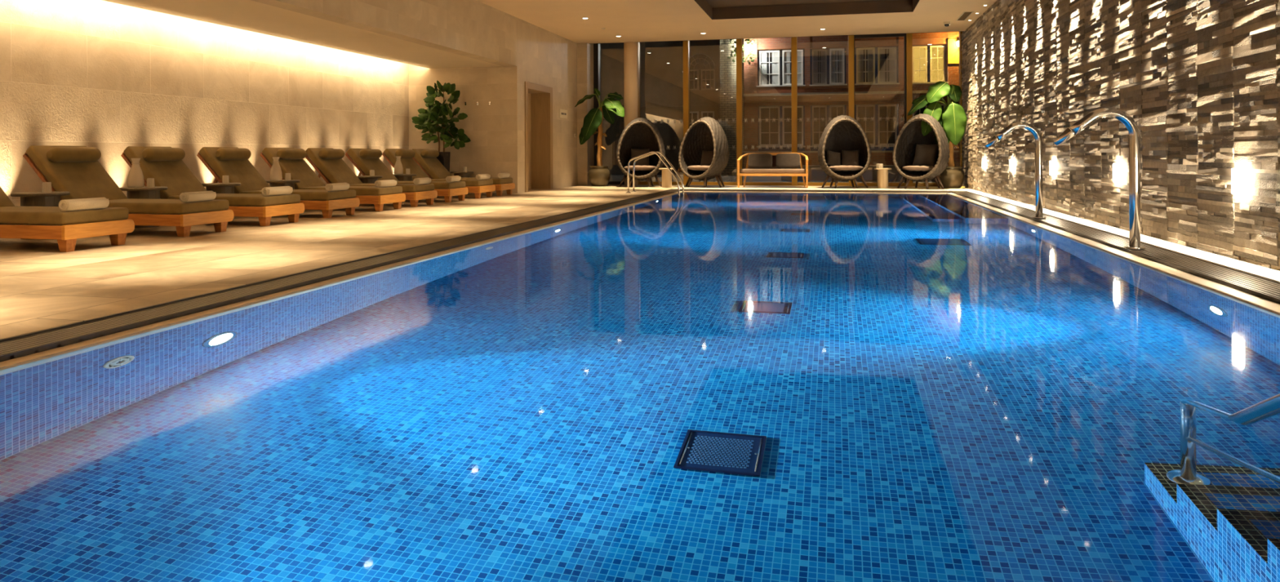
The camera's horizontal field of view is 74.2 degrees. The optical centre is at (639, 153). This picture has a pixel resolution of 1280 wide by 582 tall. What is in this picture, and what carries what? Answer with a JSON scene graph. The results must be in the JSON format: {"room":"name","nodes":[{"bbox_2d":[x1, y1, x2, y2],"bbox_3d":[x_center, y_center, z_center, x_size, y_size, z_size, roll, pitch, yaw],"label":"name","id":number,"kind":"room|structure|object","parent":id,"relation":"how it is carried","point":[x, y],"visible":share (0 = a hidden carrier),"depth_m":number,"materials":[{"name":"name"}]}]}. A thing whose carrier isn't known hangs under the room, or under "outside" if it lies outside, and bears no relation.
{"room":"indoor swimming pool","nodes":[
{"label":"indoor swimming pool","id":0,"kind":"room"},
{"bbox_2d":[0,0,408,206],"bbox_3d":[-7.245,-1.172,10.261,0.200,4.300,26.770,0,0,13],"label":"wall","id":1,"kind":"structure","parent":0,"point":[107,77],"depth_m":12.13,"materials":[{"name":"stone"}]},
{"bbox_2d":[102,0,503,68],"bbox_3d":[-6.547,-2.099,7.792,2.270,0.450,22.270,0,0,13],"label":"niche","id":2,"kind":"object","parent":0,"point":[245,15],"visible":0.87,"depth_m":12.72,"materials":[{"name":"paint"}]},
{"bbox_2d":[1,193,675,368],"bbox_3d":[-1.043,1.576,10.833,0.079,1.365,18.150,0,0,13],"label":"wall","id":3,"kind":"structure","parent":0,"point":[674,193],"depth_m":4.86,"materials":[{"name":"tile"}]},
{"bbox_2d":[250,0,516,66],"bbox_3d":[-5.296,-2.503,7.505,0.300,1.250,22.270,0,0,13],"label":"wall","id":4,"kind":"structure","parent":0,"point":[476,29],"depth_m":14.52,"materials":[{"name":"paint"}]},
{"bbox_2d":[408,17,594,193],"bbox_3d":[-3.169,-1.235,21.228,2.850,4.200,5.430,0,0,13],"label":"wall","id":5,"kind":"structure","parent":0,"point":[495,131],"depth_m":18.77,"materials":[{"name":"paint"}]},
{"bbox_2d":[524,81,552,192],"bbox_3d":[-2.589,-0.364,19.728,0.545,2.455,1.855,0,0,13],"label":"door","id":6,"kind":"structure","parent":5,"relation":"in","point":[538,98],"depth_m":20.43,"materials":[{"name":"brown wood"}]},
{"bbox_2d":[559,108,567,118],"bbox_3d":[-1.937,-0.999,21.443,0.012,0.220,0.620,0,0,13],"label":"wall sign","id":7,"kind":"object","parent":5,"relation":"attached to","point":[562,113],"visible":1,"depth_m":21.38,"materials":[{"name":"beige"}]},
{"bbox_2d":[593,44,624,184],"bbox_3d":[-0.699,-1.203,23.140,1.110,4.120,0.220,0,0,13],"label":"window","id":8,"kind":"structure","parent":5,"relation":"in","point":[596,46],"depth_m":23.15,"materials":[{"name":"black"}]},
{"bbox_2d":[0,184,1279,340],"bbox_3d":[-0.990,0.918,9.255,12.430,0.120,27.600,0,0,13],"label":"floor","id":9,"kind":"structure","parent":0,"point":[42,287],"depth_m":7.57,"materials":[{"name":"stone"}]},
{"bbox_2d":[10,191,69,239],"bbox_3d":[-6.199,0.640,8.756,0.500,0.470,0.500,0,0,13],"label":"side table","id":10,"kind":"object","parent":9,"relation":"on","point":[27,198],"visible":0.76,"depth_m":8.62,"materials":[{"name":"brown wood"}]},
{"bbox_2d":[0,186,134,252],"bbox_3d":[-6.002,0.393,8.008,2.180,0.962,0.760,0,0,13],"label":"sun lounger","id":11,"kind":"object","parent":9,"relation":"on","point":[15,222],"visible":0.98,"depth_m":7.55,"materials":[{"name":"brown wood"}]},
{"bbox_2d":[0,186,14,207],"bbox_3d":[-6.604,0.257,8.142,0.658,0.686,0.720,0,0,13],"label":"cushion","id":12,"kind":"object","parent":11,"relation":"on","point":[5,201],"depth_m":8.37,"materials":[{"name":"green fabric"}]},
{"bbox_2d":[58,197,109,211],"bbox_3d":[-5.050,0.462,7.689,0.116,0.103,0.436,0,0,13],"label":"rolled towel","id":13,"kind":"object","parent":11,"relation":"on","point":[68,205],"visible":1,"depth_m":7.63,"materials":[{"name":"white fabric"}]},
{"bbox_2d":[22,145,234,236],"bbox_3d":[-5.694,0.392,9.353,2.180,0.962,0.760,0,0,13],"label":"sun lounger","id":14,"kind":"object","parent":9,"relation":"on","point":[77,171],"visible":0.74,"depth_m":9.20,"materials":[{"name":"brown fabric"}]},
{"bbox_2d":[26,145,128,199],"bbox_3d":[-6.295,0.256,9.488,0.658,0.686,0.720,0,0,13],"label":"cushion","id":15,"kind":"object","parent":14,"relation":"on","point":[77,171],"depth_m":9.34,"materials":[{"name":"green fabric"}]},
{"bbox_2d":[179,191,216,202],"bbox_3d":[-4.734,0.461,9.063,0.116,0.103,0.436,0,0,10],"label":"rolled towel","id":16,"kind":"object","parent":14,"relation":"on","point":[188,197],"visible":1,"depth_m":9.00,"materials":[{"name":"white fabric"}]},
{"bbox_2d":[120,186,167,227],"bbox_3d":[-5.900,0.639,10.062,0.500,0.470,0.500,0,0,13],"label":"side table","id":17,"kind":"object","parent":9,"relation":"on","point":[153,192],"visible":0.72,"depth_m":9.91,"materials":[{"name":"brown wood"}]},
{"bbox_2d":[127,158,144,187],"bbox_3d":[-5.986,0.232,10.051,0.176,0.345,0.176,0,0,13],"label":"carafe","id":18,"kind":"object","parent":17,"relation":"on","point":[135,179],"visible":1,"depth_m":10.00,"materials":[{"name":"beige ceramic"}]},
{"bbox_2d":[120,146,304,226],"bbox_3d":[-5.404,0.391,10.620,2.180,0.962,0.760,0,0,13],"label":"sun lounger","id":19,"kind":"object","parent":9,"relation":"on","point":[162,166],"visible":0.71,"depth_m":10.47,"materials":[{"name":"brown fabric"}]},
{"bbox_2d":[123,146,206,199],"bbox_3d":[-6.005,0.255,10.755,0.658,0.686,0.720,0,0,13],"label":"cushion","id":20,"kind":"object","parent":19,"relation":"on","point":[162,166],"depth_m":10.60,"materials":[{"name":"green fabric"}]},
{"bbox_2d":[261,186,293,195],"bbox_3d":[-4.441,0.461,10.361,0.116,0.103,0.436,0,0,15],"label":"rolled towel","id":21,"kind":"object","parent":19,"relation":"on","point":[268,191],"visible":1,"depth_m":10.29,"materials":[{"name":"white fabric"}]},
{"bbox_2d":[201,182,240,218],"bbox_3d":[-5.612,0.638,11.319,0.500,0.470,0.500,0,0,13],"label":"side table","id":22,"kind":"object","parent":9,"relation":"on","point":[219,188],"visible":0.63,"depth_m":11.18,"materials":[{"name":"brown wood"}]},
{"bbox_2d":[196,146,359,217],"bbox_3d":[-5.118,0.390,11.868,2.180,0.962,0.760,0,0,13],"label":"sun lounger","id":23,"kind":"object","parent":9,"relation":"on","point":[226,164],"visible":0.7,"depth_m":11.71,"materials":[{"name":"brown fabric"}]},
{"bbox_2d":[199,146,270,193],"bbox_3d":[-5.719,0.255,12.002,0.658,0.686,0.720,0,0,13],"label":"cushion","id":24,"kind":"object","parent":23,"relation":"on","point":[226,164],"depth_m":11.82,"materials":[{"name":"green fabric"}]},
{"bbox_2d":[324,182,349,191],"bbox_3d":[-4.149,0.460,11.607,0.116,0.103,0.436,0,0,11],"label":"rolled towel","id":25,"kind":"object","parent":23,"relation":"on","point":[336,186],"visible":1,"depth_m":11.52,"materials":[{"name":"white fabric"}]},
{"bbox_2d":[265,179,300,189],"bbox_3d":[-5.322,0.637,12.587,0.500,0.470,0.500,0,0,13],"label":"side table","id":26,"kind":"object","parent":9,"relation":"on","point":[291,183],"visible":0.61,"depth_m":12.43,"materials":[{"name":"brown wood"}]},
{"bbox_2d":[269,157,282,180],"bbox_3d":[-5.408,0.230,12.575,0.176,0.345,0.176,0,0,13],"label":"carafe","id":27,"kind":"object","parent":26,"relation":"on","point":[276,174],"visible":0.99,"depth_m":12.52,"materials":[{"name":"beige ceramic"}]},
{"bbox_2d":[260,147,405,211],"bbox_3d":[-4.823,0.390,13.154,2.180,0.962,0.760,0,0,13],"label":"sun lounger","id":28,"kind":"object","parent":9,"relation":"on","point":[293,166],"visible":0.62,"depth_m":13.01,"materials":[{"name":"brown fabric"}]},
{"bbox_2d":[262,147,325,189],"bbox_3d":[-5.425,0.254,13.289,0.658,0.686,0.720,0,0,13],"label":"cushion","id":29,"kind":"object","parent":28,"relation":"on","point":[293,166],"depth_m":13.15,"materials":[{"name":"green fabric"}]},
{"bbox_2d":[374,179,396,187],"bbox_3d":[-3.868,0.459,12.876,0.116,0.103,0.436,0,0,16],"label":"rolled towel","id":30,"kind":"object","parent":28,"relation":"on","point":[388,183],"visible":1,"depth_m":12.80,"materials":[{"name":"white fabric"}]},
{"bbox_2d":[0,189,682,362],"bbox_3d":[-1.226,0.921,10.915,0.290,0.116,18.930,0,0,13],"label":"drain grate","id":31,"kind":"object","parent":9,"relation":"in","point":[15,347],"visible":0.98,"depth_m":5.23,"materials":[{"name":"black"}]},
{"bbox_2d":[357,175,382,183],"bbox_3d":[-4.793,0.635,14.897,0.500,0.470,0.500,0,0,13],"label":"side table","id":32,"kind":"object","parent":9,"relation":"on","point":[364,179],"visible":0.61,"depth_m":14.74,"materials":[{"name":"brown wood"}]},
{"bbox_2d":[305,147,437,207],"bbox_3d":[-4.580,0.389,14.217,2.180,0.962,0.760,0,0,13],"label":"sun lounger","id":33,"kind":"object","parent":9,"relation":"on","point":[333,169],"visible":0.61,"depth_m":14.07,"materials":[{"name":"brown fabric"}]},
{"bbox_2d":[305,147,362,184],"bbox_3d":[-5.181,0.253,14.351,0.658,0.686,0.720,0,0,13],"label":"cushion","id":34,"kind":"object","parent":33,"relation":"on","point":[333,169],"depth_m":14.14,"materials":[{"name":"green fabric"}]},
{"bbox_2d":[413,177,431,184],"bbox_3d":[-3.599,0.458,13.995,0.116,0.103,0.436,0,0,12],"label":"rolled towel","id":35,"kind":"object","parent":33,"relation":"on","point":[417,180],"visible":1,"depth_m":13.88,"materials":[{"name":"white fabric"}]},
{"bbox_2d":[393,173,416,181],"bbox_3d":[-4.511,0.634,16.125,0.500,0.470,0.500,0,0,13],"label":"side table","id":36,"kind":"object","parent":9,"relation":"on","point":[404,177],"visible":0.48,"depth_m":15.97,"materials":[{"name":"brown wood"}]},
{"bbox_2d":[393,155,403,174],"bbox_3d":[-4.597,0.227,16.114,0.176,0.345,0.176,0,0,13],"label":"carafe","id":37,"kind":"object","parent":36,"relation":"on","point":[398,169],"visible":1,"depth_m":16.06,"materials":[{"name":"beige ceramic"}]},
{"bbox_2d":[345,148,468,202],"bbox_3d":[-4.303,0.388,15.426,2.180,0.962,0.760,0,0,13],"label":"sun lounger","id":38,"kind":"object","parent":9,"relation":"on","point":[367,161],"visible":0.56,"depth_m":15.27,"materials":[{"name":"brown fabric"}]},
{"bbox_2d":[346,148,398,181],"bbox_3d":[-4.904,0.252,15.560,0.658,0.686,0.720,0,0,13],"label":"cushion","id":39,"kind":"object","parent":38,"relation":"on","point":[367,161],"depth_m":15.36,"materials":[{"name":"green fabric"}]},
{"bbox_2d":[445,175,461,182],"bbox_3d":[-3.345,0.457,15.167,0.116,0.103,0.436,0,0,10],"label":"rolled towel","id":40,"kind":"object","parent":38,"relation":"on","point":[455,178],"visible":1,"depth_m":15.06,"materials":[{"name":"white fabric"}]},
{"bbox_2d":[382,148,495,198],"bbox_3d":[-4.017,0.387,16.673,2.180,0.962,0.760,0,0,13],"label":"sun lounger","id":41,"kind":"object","parent":9,"relation":"on","point":[410,166],"visible":0.6,"depth_m":16.53,"materials":[{"name":"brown fabric"}]},
{"bbox_2d":[383,148,429,181],"bbox_3d":[-4.619,0.251,16.808,0.658,0.686,0.720,0,0,13],"label":"cushion","id":42,"kind":"object","parent":41,"relation":"on","point":[410,166],"depth_m":16.66,"materials":[{"name":"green fabric"}]},
{"bbox_2d":[475,173,490,179],"bbox_3d":[-3.044,0.456,16.411,0.116,0.103,0.436,0,0,15],"label":"rolled towel","id":43,"kind":"object","parent":41,"relation":"on","point":[482,176],"visible":1,"depth_m":16.33,"materials":[{"name":"white fabric"}]},
{"bbox_2d":[411,80,471,172],"bbox_3d":[-4.350,-0.356,18.312,1.297,2.451,0.714,0,0,18],"label":"fig tree","id":44,"kind":"object","parent":9,"relation":"on","point":[437,109],"visible":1,"depth_m":18.26,"materials":[{"name":"green plant"}]},
{"bbox_2d":[449,171,473,193],"bbox_3d":[-3.859,0.632,18.345,0.500,0.470,0.500,0,0,13],"label":"side table","id":45,"kind":"object","parent":9,"relation":"on","point":[462,174],"visible":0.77,"depth_m":18.19,"materials":[{"name":"brown wood"}]},
{"bbox_2d":[412,148,515,195],"bbox_3d":[-3.780,0.386,17.706,2.180,0.962,0.760,0,0,13],"label":"sun lounger","id":46,"kind":"object","parent":9,"relation":"on","point":[427,158],"visible":0.56,"depth_m":17.55,"materials":[{"name":"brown fabric"}]},
{"bbox_2d":[412,148,452,178],"bbox_3d":[-4.382,0.250,17.841,0.658,0.686,0.720,0,0,13],"label":"cushion","id":47,"kind":"object","parent":46,"relation":"on","point":[427,158],"depth_m":17.61,"materials":[{"name":"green fabric"}]},
{"bbox_2d":[497,173,510,177],"bbox_3d":[-2.815,0.455,17.488,0.116,0.103,0.436,0,0,11],"label":"rolled towel","id":48,"kind":"object","parent":46,"relation":"on","point":[500,175],"visible":1,"depth_m":17.36,"materials":[{"name":"white fabric"}]},
{"bbox_2d":[574,88,624,186],"bbox_3d":[-1.012,-0.422,22.074,1.364,2.561,0.667,0,0,13],"label":"banana plant","id":49,"kind":"object","parent":9,"relation":"on","point":[599,175],"visible":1,"depth_m":21.93,"materials":[{"name":"green plant"}]},
{"bbox_2d":[623,42,638,185],"bbox_3d":[-0.242,-1.194,22.604,0.370,4.100,0.370,0,0,13],"label":"column","id":50,"kind":"structure","parent":9,"relation":"on","point":[630,49],"depth_m":22.44,"materials":[{"name":"paint"}]},
{"bbox_2d":[616,117,665,186],"bbox_3d":[0.017,-0.027,21.726,1.270,1.785,0.950,0,0,5],"label":"egg chair","id":51,"kind":"object","parent":9,"relation":"on","point":[640,133],"visible":0.83,"depth_m":21.97,"materials":[{"name":"brown wicker"}]},
{"bbox_2d":[631,148,649,165],"bbox_3d":[0.005,0.107,21.816,0.480,0.459,0.217,0,0,5],"label":"cushion","id":52,"kind":"object","parent":51,"relation":"on","point":[635,153],"visible":0.71,"depth_m":21.76,"materials":[{"name":"grey fabric"}]},
{"bbox_2d":[626,151,684,195],"bbox_3d":[0.331,0.883,18.360,1.191,1.845,0.610,0,0,13],"label":"pool ladder","id":53,"kind":"object","parent":9,"relation":"on","point":[650,153],"visible":0.83,"depth_m":18.22,"materials":[{"name":"metal"}]},
{"bbox_2d":[600,40,719,185],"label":"window","id":54,"kind":"structure","parent":9,"relation":"on","point":[638,43],"depth_m":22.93,"materials":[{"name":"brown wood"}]},
{"bbox_2d":[653,119,682,149],"bbox_3d":[0.589,-0.509,22.887,1.138,0.816,0.002,0,0,13],"label":"print","id":55,"kind":"object","parent":54,"relation":"attached to","point":[660,119],"depth_m":22.84,"materials":[{"name":"white"}]},
{"bbox_2d":[658,168,675,187],"bbox_3d":[0.668,0.613,21.135,0.400,0.480,0.400,0,0,13],"label":"side table","id":56,"kind":"object","parent":9,"relation":"on","point":[666,174],"visible":0.84,"depth_m":21.02,"materials":[{"name":"brown wood"}]},
{"bbox_2d":[678,116,728,187],"bbox_3d":[1.634,-0.032,21.404,1.270,1.785,0.950,0,0,40],"label":"egg chair","id":57,"kind":"object","parent":9,"relation":"on","point":[705,134],"visible":0.98,"depth_m":21.40,"materials":[{"name":"brown wicker"}]},
{"bbox_2d":[700,151,714,165],"bbox_3d":[1.734,0.131,21.475,0.424,0.401,0.192,0,0,36],"label":"cushion","id":58,"kind":"object","parent":57,"relation":"on","point":[707,157],"visible":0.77,"depth_m":21.43,"materials":[{"name":"grey fabric"}]},
{"bbox_2d":[683,40,736,185],"bbox_3d":[1.869,-1.211,22.551,1.420,4.120,0.220,0,0,13],"label":"window","id":59,"kind":"structure","parent":9,"relation":"on","point":[686,43],"depth_m":22.59,"materials":[{"name":"brown wood"}]},
{"bbox_2d":[691,118,735,149],"bbox_3d":[1.949,-0.514,22.576,1.181,0.816,0.002,0,0,13],"label":"print","id":60,"kind":"object","parent":59,"relation":"attached to","point":[713,118],"depth_m":22.49,"materials":[{"name":"white"}]},
{"bbox_2d":[736,39,791,185],"bbox_3d":[3.258,-1.215,22.233,1.430,4.120,0.220,0,0,13],"label":"window","id":61,"kind":"structure","parent":9,"relation":"on","point":[739,42],"depth_m":22.27,"materials":[{"name":"brown wood"}]},
{"bbox_2d":[744,117,790,149],"bbox_3d":[3.338,-0.518,22.257,1.190,0.816,0.002,0,0,13],"label":"print","id":62,"kind":"object","parent":61,"relation":"attached to","point":[780,120],"depth_m":22.26,"materials":[{"name":"white"}]},
{"bbox_2d":[737,152,808,187],"bbox_3d":[3.322,0.414,21.079,1.720,0.860,0.741,0,0,13],"label":"wooden bench","id":63,"kind":"object","parent":9,"relation":"on","point":[802,172],"visible":1,"depth_m":20.82,"materials":[{"name":"brown wood"}]},
{"bbox_2d":[748,153,772,168],"bbox_3d":[3.039,0.190,21.392,0.600,0.378,0.204,0,0,13],"label":"cushion","id":64,"kind":"object","parent":63,"relation":"on","point":[755,160],"visible":1,"depth_m":21.32,"materials":[{"name":"grey fabric"}]},
{"bbox_2d":[775,153,799,168],"bbox_3d":[3.712,0.188,21.238,0.600,0.378,0.204,0,0,13],"label":"cushion","id":65,"kind":"object","parent":63,"relation":"on","point":[782,160],"visible":1,"depth_m":21.17,"materials":[{"name":"grey fabric"}]},
{"bbox_2d":[680,189,952,192],"bbox_3d":[3.924,0.908,19.287,6.010,0.108,0.310,0,0,13],"label":"drain grate","id":66,"kind":"object","parent":9,"relation":"in","point":[684,189],"visible":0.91,"depth_m":19.13,"materials":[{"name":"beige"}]},
{"bbox_2d":[791,37,848,186],"bbox_3d":[4.657,-1.220,21.913,1.440,4.120,0.220,0,0,13],"label":"window","id":67,"kind":"structure","parent":9,"relation":"on","point":[793,40],"depth_m":21.95,"materials":[{"name":"brown wood"}]},
{"bbox_2d":[799,117,831,149],"bbox_3d":[4.737,-0.523,21.937,1.198,0.816,0.002,0,0,13],"label":"print","id":68,"kind":"object","parent":67,"relation":"attached to","point":[828,117],"depth_m":21.98,"materials":[{"name":"white"}]},
{"bbox_2d":[817,115,871,188],"bbox_3d":[4.969,-0.043,20.591,1.270,1.785,0.950,0,0,6],"label":"egg chair","id":69,"kind":"object","parent":9,"relation":"on","point":[843,132],"visible":0.86,"depth_m":20.68,"materials":[{"name":"brown wicker"}]},
{"bbox_2d":[826,149,840,165],"bbox_3d":[4.726,0.131,20.665,0.469,0.449,0.193,0,0,-19],"label":"cushion","id":70,"kind":"object","parent":69,"relation":"on","point":[833,157],"visible":0.98,"depth_m":20.60,"materials":[{"name":"grey fabric"}]},
{"bbox_2d":[840,150,859,165],"bbox_3d":[5.126,0.120,20.644,0.422,0.394,0.201,0,0,20],"label":"cushion","id":71,"kind":"object","parent":69,"relation":"on","point":[848,157],"visible":0.95,"depth_m":20.59,"materials":[{"name":"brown fabric"}]},
{"bbox_2d":[848,33,906,186],"bbox_3d":[6.051,-1.224,21.593,1.420,4.120,0.220,0,0,13],"label":"window","id":72,"kind":"structure","parent":9,"relation":"on","point":[851,37],"depth_m":21.62,"materials":[{"name":"brown metal"}]},
{"bbox_2d":[856,116,904,148],"bbox_3d":[6.130,-0.527,21.617,1.181,0.816,0.002,0,0,13],"label":"window","id":73,"kind":"structure","parent":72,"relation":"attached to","point":[886,118],"depth_m":21.62,"materials":[{"name":"white"}]},
{"bbox_2d":[874,168,891,188],"bbox_3d":[5.814,0.596,20.264,0.400,0.480,0.400,0,0,13],"label":"side table","id":74,"kind":"object","parent":9,"relation":"on","point":[882,173],"visible":1,"depth_m":20.15,"materials":[{"name":"brown wood"}]},
{"bbox_2d":[892,113,949,189],"bbox_3d":[6.646,-0.049,20.000,1.270,1.785,0.950,0,0,37],"label":"egg chair","id":75,"kind":"object","parent":9,"relation":"on","point":[910,135],"visible":0.9,"depth_m":20.04,"materials":[{"name":"brown wicker"}]},
{"bbox_2d":[912,143,938,166],"bbox_3d":[6.752,0.047,20.006,0.588,0.561,0.254,0,0,42],"label":"cushion","id":76,"kind":"object","parent":75,"relation":"on","point":[925,154],"visible":0.98,"depth_m":19.92,"materials":[{"name":"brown fabric"}]},
{"bbox_2d":[906,31,962,186],"bbox_3d":[7.391,-1.229,21.286,1.330,4.120,0.220,0,0,13],"label":"window","id":77,"kind":"structure","parent":9,"relation":"on","point":[908,36],"depth_m":21.31,"materials":[{"name":"brown wood"}]},
{"bbox_2d":[907,81,967,188],"bbox_3d":[7.115,-0.448,20.324,1.316,2.560,0.675,0,0,13],"label":"banana plant","id":78,"kind":"object","parent":9,"relation":"on","point":[953,119],"visible":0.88,"depth_m":20.08,"materials":[{"name":"green plant"}]},
{"bbox_2d":[951,191,1279,304],"bbox_3d":[4.930,0.901,9.505,0.320,0.116,18.930,0,0,13],"label":"ledge","id":79,"kind":"object","parent":9,"relation":"in","point":[1268,290],"visible":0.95,"depth_m":6.92,"materials":[{"name":"black"}]},
{"bbox_2d":[984,121,1046,218],"bbox_3d":[4.907,0.216,11.074,0.743,1.253,0.163,0,0,13],"label":"spout","id":80,"kind":"object","parent":79,"relation":"on","point":[995,139],"visible":1,"depth_m":10.99,"materials":[{"name":"metal"}]},
{"bbox_2d":[1053,107,1145,249],"bbox_3d":[4.106,0.219,7.575,0.743,1.253,0.163,0,0,13],"label":"spout","id":81,"kind":"object","parent":79,"relation":"on","point":[1130,123],"visible":1,"depth_m":7.49,"materials":[{"name":"metal"}]},
{"bbox_2d":[0,191,1279,581],"bbox_3d":[1.811,0.894,10.178,5.780,0.001,18.150,0,0,13],"label":"pool water","id":82,"kind":"object","parent":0,"point":[689,386],"visible":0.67,"depth_m":2.90,"materials":[{"name":"blue liquid"}]},
{"bbox_2d":[476,0,997,44],"bbox_3d":[0.211,-3.196,9.028,10.360,0.500,27.700,0,0,13],"label":"ceiling","id":83,"kind":"structure","parent":0,"point":[634,20],"depth_m":18.54,"materials":[{"name":"paint"}]},
{"bbox_2d":[955,11,973,21],"bbox_3d":[7.013,-2.962,18.294,0.200,0.012,1.200,0,0,13],"label":"ceiling vent","id":84,"kind":"object","parent":83,"relation":"in","point":[961,18],"visible":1,"depth_m":18.23,"materials":[{"name":"beige"}]},
{"bbox_2d":[960,0,1279,270],"bbox_3d":[5.149,-1.262,7.899,0.342,4.400,27.700,0,0,13],"label":"wall","id":85,"kind":"structure","parent":0,"point":[1198,80],"depth_m":8.70,"materials":[{"name":"stone"}]},
{"bbox_2d":[591,31,964,44],"bbox_3d":[3.304,-3.116,21.677,9.580,0.320,0.060,0,0,13],"label":"trim","id":86,"kind":"structure","parent":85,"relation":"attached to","point":[959,31],"depth_m":21.55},
{"bbox_2d":[671,187,1279,281],"bbox_3d":[2.059,0.846,10.542,6.860,0.004,19.770,0,0,13],"label":"trim","id":87,"kind":"structure","parent":85,"relation":"attached to","point":[1264,272],"depth_m":8.52,"materials":[{"name":"stone"}]},
{"bbox_2d":[982,158,985,168],"bbox_3d":[7.271,0.212,17.878,0.062,0.204,0.160,0,0,13],"label":"wall lamp","id":88,"kind":"object","parent":85,"relation":"attached to","point":[983,159],"visible":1,"depth_m":17.82,"materials":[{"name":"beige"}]},
{"bbox_2d":[1009,159,1014,171],"bbox_3d":[6.626,0.214,15.061,0.062,0.204,0.160,0,0,13],"label":"wall lamp","id":89,"kind":"object","parent":85,"relation":"attached to","point":[1011,162],"visible":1,"depth_m":14.99,"materials":[{"name":"beige"}]},
{"bbox_2d":[1049,160,1055,175],"bbox_3d":[5.983,0.216,12.254,0.062,0.204,0.160,0,0,13],"label":"wall lamp","id":90,"kind":"object","parent":85,"relation":"attached to","point":[1052,164],"visible":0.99,"depth_m":12.19,"materials":[{"name":"beige"}]},
{"bbox_2d":[1112,163,1123,182],"bbox_3d":[5.342,0.218,9.456,0.062,0.204,0.160,0,0,13],"label":"wall lamp","id":91,"kind":"object","parent":85,"relation":"attached to","point":[1117,168],"visible":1,"depth_m":9.40,"materials":[{"name":"beige"}]},
{"bbox_2d":[1231,168,1248,195],"bbox_3d":[4.690,0.220,6.610,0.062,0.204,0.160,0,0,13],"label":"wall lamp","id":92,"kind":"object","parent":85,"relation":"attached to","point":[1239,179],"visible":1,"depth_m":6.57,"materials":[{"name":"beige glass"}]},
{"bbox_3d":[1.816,2.199,10.178,5.780,0.100,18.150,0,0,13],"label":"floor","id":93,"kind":"structure","parent":0,"visible":0},
{"bbox_3d":[2.314,1.561,2.041,1.170,1.173,2.510,0,0,13],"label":"steps","id":94,"kind":"structure","parent":93,"relation":"on","visible":0},
{"bbox_2d":[1227,393,1279,425],"bbox_3d":[1.773,1.004,1.813,0.150,1.930,3.085,0,0,13],"label":"stair handrail","id":95,"kind":"object","parent":94,"relation":"on","point":[1267,408],"visible":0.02,"depth_m":2.67,"materials":[{"name":"metal"}]},
{"bbox_3d":[1.823,1.567,10.176,5.960,1.365,18.350,0,0,13],"label":"wall","id":96,"kind":"structure","parent":0,"visible":0},
{"bbox_2d":[0,191,1279,370],"bbox_3d":[1.836,0.934,10.173,6.010,0.110,18.370,0,0,13],"label":"trim","id":97,"kind":"structure","parent":96,"relation":"attached to","point":[1259,302],"depth_m":5.78,"materials":[{"name":"stone"}]},
{"label":"outside","id":98,"kind":"structure","parent":0,"visible":0},
{"bbox_2d":[608,174,935,182],"bbox_3d":[5.236,0.891,27.321,26.000,0.095,10.400,0,0,13],"label":"ground","id":99,"kind":"structure","parent":98,"point":[613,177],"depth_m":27.03,"materials":[{"name":"beige stone"}]},
{"bbox_2d":[720,39,743,175],"bbox_3d":[3.544,-2.656,32.615,0.800,7.000,0.970,0,0,13],"label":"brick wall","id":100,"kind":"structure","parent":99,"relation":"on","point":[727,68],"depth_m":32.16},
{"bbox_2d":[742,39,742,79],"bbox_3d":[3.804,-1.957,31.679,0.106,5.600,0.106,0,0,13],"label":"drainpipe","id":101,"kind":"object","parent":99,"relation":"on","point":[742,39],"visible":0.2,"depth_m":31.66,"materials":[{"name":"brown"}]},
{"bbox_2d":[727,38,755,65],"bbox_3d":[3.776,-3.954,31.544,1.060,1.325,0.326,0,0,13],"label":"ivy","id":102,"kind":"object","parent":101,"relation":"attached to","point":[745,40],"visible":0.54,"depth_m":31.55,"materials":[{"name":"green plant"}]},
{"bbox_2d":[742,31,959,168],"bbox_3d":[9.193,-2.674,30.875,10.850,7.000,0.500,0,0,13],"label":"brick building","id":103,"kind":"structure","parent":99,"relation":"on","point":[886,93],"depth_m":31.31,"materials":[{"name":"brick"}]},
{"bbox_2d":[760,52,777,84],"bbox_3d":[4.879,-3.201,31.899,0.645,1.200,0.012,0,0,13],"label":"window","id":104,"kind":"structure","parent":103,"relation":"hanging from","point":[769,60],"depth_m":31.90,"materials":[{"name":"white glass"}]},
{"bbox_2d":[783,51,801,84],"bbox_3d":[5.722,-3.203,31.706,0.645,1.200,0.012,0,0,13],"label":"window","id":105,"kind":"structure","parent":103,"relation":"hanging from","point":[787,55],"depth_m":31.73,"materials":[{"name":"grey glass"}]},
{"bbox_2d":[813,50,825,83],"bbox_3d":[6.670,-3.206,31.488,0.420,1.200,0.012,0,0,13],"label":"window","id":106,"kind":"structure","parent":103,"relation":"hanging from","point":[819,55],"depth_m":31.48,"materials":[{"name":"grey glass"}]},
{"bbox_2d":[831,50,842,83],"bbox_3d":[7.294,-3.208,31.346,0.420,1.200,0.012,0,0,13],"label":"window","id":107,"kind":"structure","parent":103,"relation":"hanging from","point":[836,55],"depth_m":31.34,"materials":[{"name":"grey glass"}]},
{"bbox_2d":[857,49,873,82],"bbox_3d":[8.290,-3.212,31.117,0.545,1.200,0.012,0,0,13],"label":"window","id":108,"kind":"structure","parent":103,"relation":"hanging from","point":[865,57],"depth_m":31.12,"materials":[{"name":"grey glass"}]},
{"bbox_2d":[879,48,894,81],"bbox_3d":[9.036,-3.214,30.946,0.545,1.200,0.012,0,0,13],"label":"window","id":109,"kind":"structure","parent":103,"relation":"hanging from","point":[886,56],"depth_m":30.95,"materials":[{"name":"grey glass"}]},
{"bbox_2d":[947,39,959,63],"bbox_3d":[11.246,-3.641,30.219,0.470,0.880,0.060,0,0,13],"label":"window","id":110,"kind":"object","parent":103,"relation":"attached to","point":[953,49],"visible":0.64,"depth_m":30.20,"materials":[{"name":"yellow glass"}]},
{"bbox_2d":[781,164,948,181],"bbox_3d":[6.825,0.598,25.752,5.100,0.470,0.350,0,0,13],"label":"wall","id":111,"kind":"structure","parent":99,"relation":"on","point":[815,172],"depth_m":25.63,"materials":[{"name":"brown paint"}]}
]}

